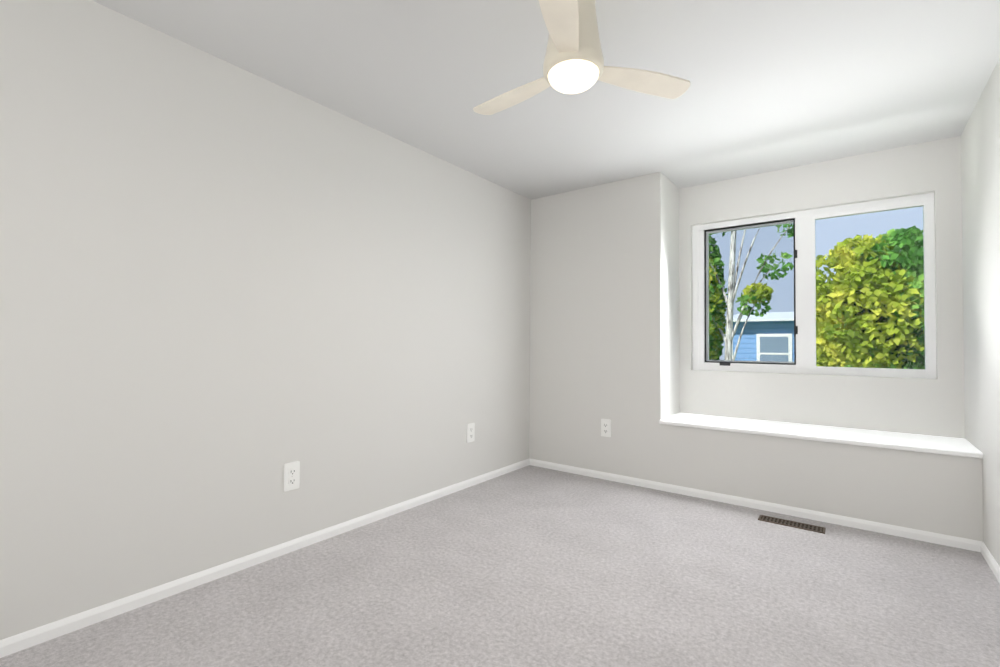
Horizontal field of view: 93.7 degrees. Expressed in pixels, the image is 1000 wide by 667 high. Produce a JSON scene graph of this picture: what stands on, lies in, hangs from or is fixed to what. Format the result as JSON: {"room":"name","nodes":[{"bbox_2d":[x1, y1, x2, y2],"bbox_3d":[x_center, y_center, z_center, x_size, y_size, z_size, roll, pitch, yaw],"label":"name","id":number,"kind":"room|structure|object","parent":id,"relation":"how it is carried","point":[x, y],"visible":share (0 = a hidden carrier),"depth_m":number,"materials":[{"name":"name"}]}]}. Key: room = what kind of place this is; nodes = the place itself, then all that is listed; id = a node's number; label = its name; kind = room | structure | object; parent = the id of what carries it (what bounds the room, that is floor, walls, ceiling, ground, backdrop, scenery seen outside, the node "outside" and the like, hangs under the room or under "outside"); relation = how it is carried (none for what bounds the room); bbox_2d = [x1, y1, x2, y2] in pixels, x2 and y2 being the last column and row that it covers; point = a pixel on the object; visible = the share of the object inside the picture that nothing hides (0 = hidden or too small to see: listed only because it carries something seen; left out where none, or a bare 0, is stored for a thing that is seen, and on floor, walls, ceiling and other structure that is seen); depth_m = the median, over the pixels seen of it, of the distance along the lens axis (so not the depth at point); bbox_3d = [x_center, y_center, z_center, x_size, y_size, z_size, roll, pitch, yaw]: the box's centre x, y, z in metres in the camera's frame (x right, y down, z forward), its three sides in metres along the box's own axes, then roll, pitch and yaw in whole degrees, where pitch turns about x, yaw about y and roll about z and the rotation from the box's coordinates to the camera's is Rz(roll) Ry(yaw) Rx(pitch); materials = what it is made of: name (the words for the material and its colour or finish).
{"room":"empty bedroom","nodes":[
{"label":"empty bedroom","id":0,"kind":"room"},
{"bbox_2d":[0,0,530,639],"bbox_3d":[-1.133,-0.069,2.593,0.170,2.440,4.790,-1,-2,37],"label":"wall","id":1,"kind":"structure","parent":0,"point":[228,290],"depth_m":2.17,"materials":[{"name":"white paint"}]},
{"bbox_2d":[0,458,531,657],"bbox_3d":[-1.069,1.122,2.511,0.013,0.056,4.450,-1,-2,37],"label":"baseboard","id":2,"kind":"structure","parent":1,"relation":"attached to","point":[35,636],"depth_m":2.15,"materials":[{"name":"white paint"}]},
{"bbox_2d":[283,461,299,490],"bbox_3d":[-1.099,0.753,2.476,0.013,0.144,0.084,-1,-2,37],"label":"electrical outlet","id":3,"kind":"object","parent":1,"relation":"attached to","point":[291,475],"visible":1,"depth_m":2.47,"materials":[{"name":"white plastic"}]},
{"bbox_2d":[467,423,474,442],"bbox_3d":[-0.225,0.768,3.631,0.013,0.144,0.084,-1,-2,37],"label":"electrical outlet","id":4,"kind":"object","parent":1,"relation":"attached to","point":[470,432],"visible":1,"depth_m":3.62,"materials":[{"name":"white plastic"}]},
{"bbox_2d":[0,465,999,666],"bbox_3d":[0.093,1.189,1.630,3.267,0.100,4.790,-1,-2,37],"label":"floor","id":5,"kind":"structure","parent":0,"point":[531,566],"depth_m":2.04,"materials":[{"name":"grey carpet"}]},
{"bbox_2d":[758,515,825,533],"bbox_3d":[1.799,1.177,2.898,0.350,0.006,0.100,-1,-2,37],"label":"floor vent","id":6,"kind":"object","parent":5,"relation":"in","point":[799,525],"visible":1,"depth_m":2.89,"materials":[{"name":"brown metal"}]},
{"bbox_2d":[92,0,999,199],"bbox_3d":[0.259,-1.355,1.882,3.267,0.120,5.278,-1,-2,37],"label":"ceiling","id":7,"kind":"structure","parent":0,"point":[775,85],"depth_m":2.31,"materials":[{"name":"white paint"}]},
{"bbox_2d":[473,0,689,114],"bbox_3d":[0.197,-1.122,1.855,0.854,0.348,0.930,-1,-2,37],"label":"ceiling fan","id":8,"kind":"object","parent":7,"relation":"hanging from","point":[573,63],"visible":1,"depth_m":1.77,"materials":[{"name":"beige plastic"}]},
{"bbox_2d":[529,172,679,481],"bbox_3d":[0.953,-0.018,4.216,1.197,2.440,0.658,-1,-2,37],"label":"wall","id":9,"kind":"structure","parent":0,"point":[604,307],"depth_m":3.88,"materials":[{"name":"white paint"}]},
{"bbox_2d":[601,419,610,436],"bbox_3d":[0.867,0.773,3.839,0.084,0.144,0.013,-1,-2,37],"label":"electrical outlet","id":10,"kind":"object","parent":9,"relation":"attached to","point":[605,427],"visible":1,"depth_m":3.83,"materials":[{"name":"white plastic"}]},
{"bbox_2d":[532,459,975,550],"bbox_3d":[1.437,1.160,3.398,2.880,0.056,0.013,-1,-2,37],"label":"baseboard","id":11,"kind":"structure","parent":9,"relation":"attached to","point":[947,540],"depth_m":3.08,"materials":[{"name":"white paint"}]},
{"bbox_2d":[679,136,964,438],"bbox_3d":[2.269,-0.275,3.534,1.730,1.936,0.170,-1,-2,37],"label":"wall","id":12,"kind":"structure","parent":0,"point":[930,407],"depth_m":3.29,"materials":[{"name":"white paint"}]},
{"bbox_2d":[692,193,935,378],"bbox_3d":[2.266,-0.308,3.554,1.515,1.220,0.122,-1,-2,37],"label":"window","id":13,"kind":"structure","parent":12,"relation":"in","point":[804,288],"depth_m":3.50,"materials":[{"name":"white plastic"}]},
{"bbox_2d":[661,424,982,541],"bbox_3d":[2.113,0.939,3.312,1.730,0.504,0.658,-1,-2,37],"label":"wall","id":14,"kind":"structure","parent":0,"point":[935,493],"depth_m":2.92,"materials":[{"name":"white paint"}]},
{"bbox_2d":[659,413,982,458],"bbox_3d":[2.054,0.671,3.238,1.730,0.028,0.518,-1,-2,37],"label":"sill ledge","id":15,"kind":"object","parent":14,"relation":"on","point":[961,447],"visible":0.96,"depth_m":3.05,"materials":[{"name":"white paint"}]},
{"bbox_2d":[961,58,999,565],"bbox_3d":[1.484,-0.087,0.919,0.170,2.440,5.278,-1,-2,37],"label":"wall","id":16,"kind":"structure","parent":0,"point":[980,167],"depth_m":2.46,"materials":[{"name":"white paint"}]},
{"bbox_2d":[976,540,999,582],"bbox_3d":[1.255,1.100,0.753,0.013,0.056,4.450,-1,-2,37],"label":"baseboard","id":17,"kind":"structure","parent":16,"relation":"attached to","point":[981,547],"depth_m":2.37,"materials":[{"name":"white paint"}]},
{"label":"outside","id":18,"kind":"structure","parent":0,"visible":0},
{"bbox_3d":[21.290,4.890,23.749,70.000,0.200,55.242,-1,-2,37],"label":"lawn","id":19,"kind":"structure","parent":18,"visible":0},
{"bbox_2d":[709,224,793,359],"bbox_3d":[4.097,0.234,9.066,3.324,8.203,1.514,-1,-2,37],"label":"tree","id":20,"kind":"object","parent":19,"relation":"on","point":[730,314],"depth_m":8.62,"materials":[{"name":"green plant"}]},
{"bbox_2d":[725,312,816,361],"bbox_3d":[13.037,1.854,17.061,7.750,5.450,8.700,-1,-2,37],"label":"house","id":21,"kind":"structure","parent":19,"relation":"on","point":[764,319],"depth_m":15.37,"materials":[{"name":"blue"}]},
{"bbox_2d":[816,226,924,368],"bbox_3d":[6.207,1.319,7.436,2.385,5.995,1.892,-1,-2,37],"label":"tree","id":22,"kind":"object","parent":19,"relation":"on","point":[895,336],"depth_m":7.14,"materials":[{"name":"green plant"}]}
]}

